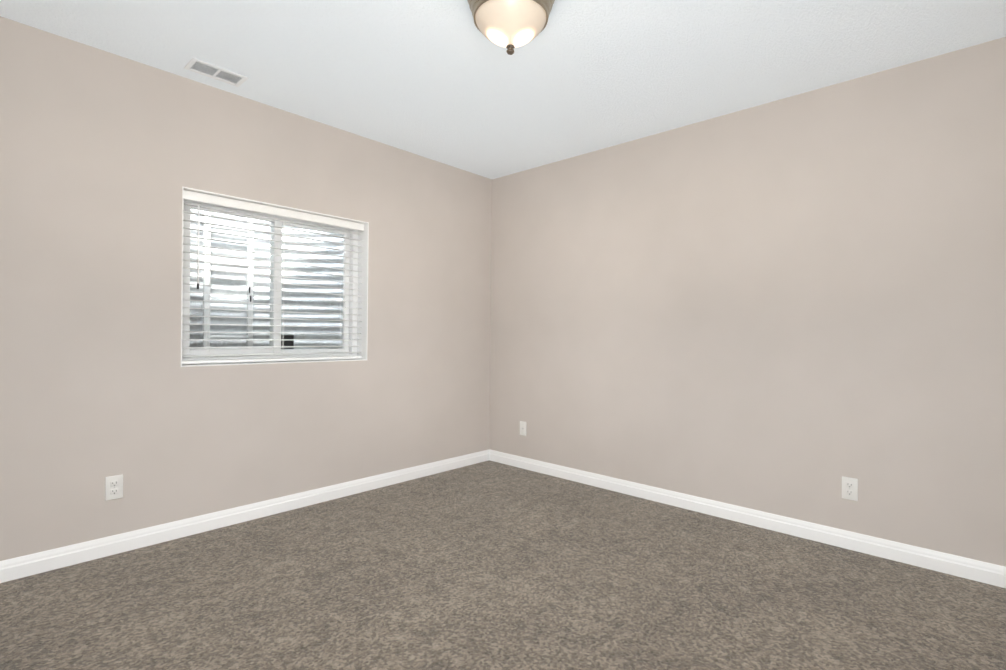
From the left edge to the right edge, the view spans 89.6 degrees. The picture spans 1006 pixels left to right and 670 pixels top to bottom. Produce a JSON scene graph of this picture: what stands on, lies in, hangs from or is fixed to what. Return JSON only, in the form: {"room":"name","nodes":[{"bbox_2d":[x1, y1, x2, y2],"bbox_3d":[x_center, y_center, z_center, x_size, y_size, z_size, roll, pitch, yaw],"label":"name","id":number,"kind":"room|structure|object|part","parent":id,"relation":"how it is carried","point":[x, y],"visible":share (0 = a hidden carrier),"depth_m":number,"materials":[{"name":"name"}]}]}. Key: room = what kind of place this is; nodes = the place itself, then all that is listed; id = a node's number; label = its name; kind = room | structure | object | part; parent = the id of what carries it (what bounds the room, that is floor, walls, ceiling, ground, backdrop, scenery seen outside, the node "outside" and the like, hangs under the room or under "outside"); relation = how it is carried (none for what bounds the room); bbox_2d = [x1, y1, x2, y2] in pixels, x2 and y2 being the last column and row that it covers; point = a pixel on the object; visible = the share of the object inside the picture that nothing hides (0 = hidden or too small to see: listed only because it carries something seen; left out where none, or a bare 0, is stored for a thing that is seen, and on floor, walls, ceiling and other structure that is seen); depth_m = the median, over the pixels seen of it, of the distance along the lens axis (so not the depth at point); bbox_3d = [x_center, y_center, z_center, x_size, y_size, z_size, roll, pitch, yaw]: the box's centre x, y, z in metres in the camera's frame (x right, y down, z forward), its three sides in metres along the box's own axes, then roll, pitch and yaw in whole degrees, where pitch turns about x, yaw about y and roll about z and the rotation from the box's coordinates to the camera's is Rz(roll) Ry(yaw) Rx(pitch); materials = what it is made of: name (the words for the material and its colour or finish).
{"room":"empty bedroom","nodes":[
{"label":"empty bedroom","id":0,"kind":"room"},
{"bbox_2d":[0,16,491,560],"bbox_3d":[-1.443,-0.145,3.152,0.250,2.440,4.160,1,0,43],"label":"wall","id":1,"kind":"structure","parent":0,"point":[104,156],"depth_m":2.65,"materials":[{"name":"paint"}]},
{"bbox_2d":[105,474,122,500],"bbox_3d":[-1.903,0.746,2.478,0.007,0.115,0.070,1,0,43],"label":"outlet","id":2,"kind":"object","parent":1,"relation":"attached to","point":[113,487],"visible":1,"depth_m":2.47,"materials":[{"name":"white plastic"}]},
{"bbox_2d":[0,450,487,582],"bbox_3d":[-1.358,1.031,3.064,0.016,0.090,3.660,1,0,43],"label":"baseboard","id":3,"kind":"structure","parent":1,"relation":"attached to","point":[86,551],"depth_m":2.76,"materials":[{"name":"white wood"}]},
{"bbox_2d":[190,209,342,349],"bbox_3d":[-1.808,-0.372,3.550,0.829,1.884,1.740,1,0,43],"label":"window well","id":4,"kind":"object","parent":1,"relation":"attached to","point":[226,290],"depth_m":3.95,"materials":[{"name":"metal"}]},
{"bbox_2d":[182,200,357,363],"bbox_3d":[-1.443,-0.308,3.212,0.095,0.956,1.129,1,0,43],"label":"sliding window","id":5,"kind":"structure","parent":1,"relation":"in","point":[187,272],"depth_m":3.18,"materials":[{"name":"white plastic"}]},
{"bbox_2d":[182,190,363,363],"bbox_3d":[-1.367,-0.309,3.141,0.074,0.937,1.106,1,0,43],"label":"window blind","id":6,"kind":"object","parent":5,"relation":"attached to","point":[232,203],"visible":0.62,"depth_m":3.05,"materials":[{"name":"white plastic"}]},
{"bbox_2d":[181,186,368,366],"bbox_3d":[-1.367,-0.307,3.141,0.124,0.957,1.130,1,0,43],"label":"liner","id":7,"kind":"object","parent":1,"relation":"in","point":[363,237],"visible":0.6,"depth_m":3.51,"materials":[{"name":"white"}]},
{"bbox_2d":[0,460,1005,669],"bbox_3d":[-0.023,1.167,1.825,4.160,0.150,4.160,1,0,43],"label":"floor","id":8,"kind":"structure","parent":0,"point":[488,565],"depth_m":2.11,"materials":[{"name":"carpet"}]},
{"bbox_2d":[0,0,1005,178],"bbox_3d":[0.004,-1.422,1.821,4.160,0.150,4.160,1,0,43],"label":"ceiling","id":9,"kind":"structure","parent":0,"point":[447,82],"depth_m":2.44,"materials":[{"name":"white paint"}]},
{"bbox_2d":[184,58,247,86],"bbox_3d":[-1.488,-1.361,2.631,0.145,0.007,0.262,1,0,43],"label":"ceiling vent","id":10,"kind":"object","parent":9,"relation":"in","point":[195,65],"visible":1,"depth_m":2.62,"materials":[{"name":"white metal"}]},
{"bbox_2d":[467,0,554,54],"bbox_3d":[0.030,-1.225,1.988,0.348,0.245,0.348,1,0,43],"label":"ceiling light","id":11,"kind":"object","parent":9,"relation":"attached to","point":[475,5],"depth_m":1.92,"materials":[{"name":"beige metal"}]},
{"bbox_3d":[0.030,-1.192,1.988,0.280,0.110,0.280,1,0,43],"label":"ceiling light shade","id":12,"kind":"part","parent":11,"relation":"part of","materials":[{"name":"white glass"}]},
{"bbox_2d":[489,37,1005,566],"bbox_3d":[1.320,-0.116,3.257,3.660,2.440,0.250,1,0,43],"label":"wall","id":13,"kind":"structure","parent":0,"point":[793,307],"depth_m":2.83,"materials":[{"name":"paint"}]},
{"bbox_2d":[520,421,525,435],"bbox_3d":[0.161,0.765,4.143,0.070,0.115,0.015,1,0,43],"label":"outlet plate","id":14,"kind":"object","parent":13,"relation":"attached to","point":[522,427],"visible":1,"depth_m":4.14,"materials":[{"name":"white plastic"}]},
{"bbox_2d":[488,449,1005,587],"bbox_3d":[1.217,1.058,3.162,3.600,0.090,0.016,1,0,43],"label":"baseboard","id":15,"kind":"structure","parent":13,"relation":"attached to","point":[980,571],"depth_m":2.81,"materials":[{"name":"white wood"}]},
{"bbox_2d":[842,476,857,500],"bbox_3d":[1.800,0.798,2.628,0.070,0.115,0.007,1,0,43],"label":"outlet","id":16,"kind":"object","parent":13,"relation":"attached to","point":[849,488],"visible":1,"depth_m":2.62,"materials":[{"name":"white plastic"}]}
]}

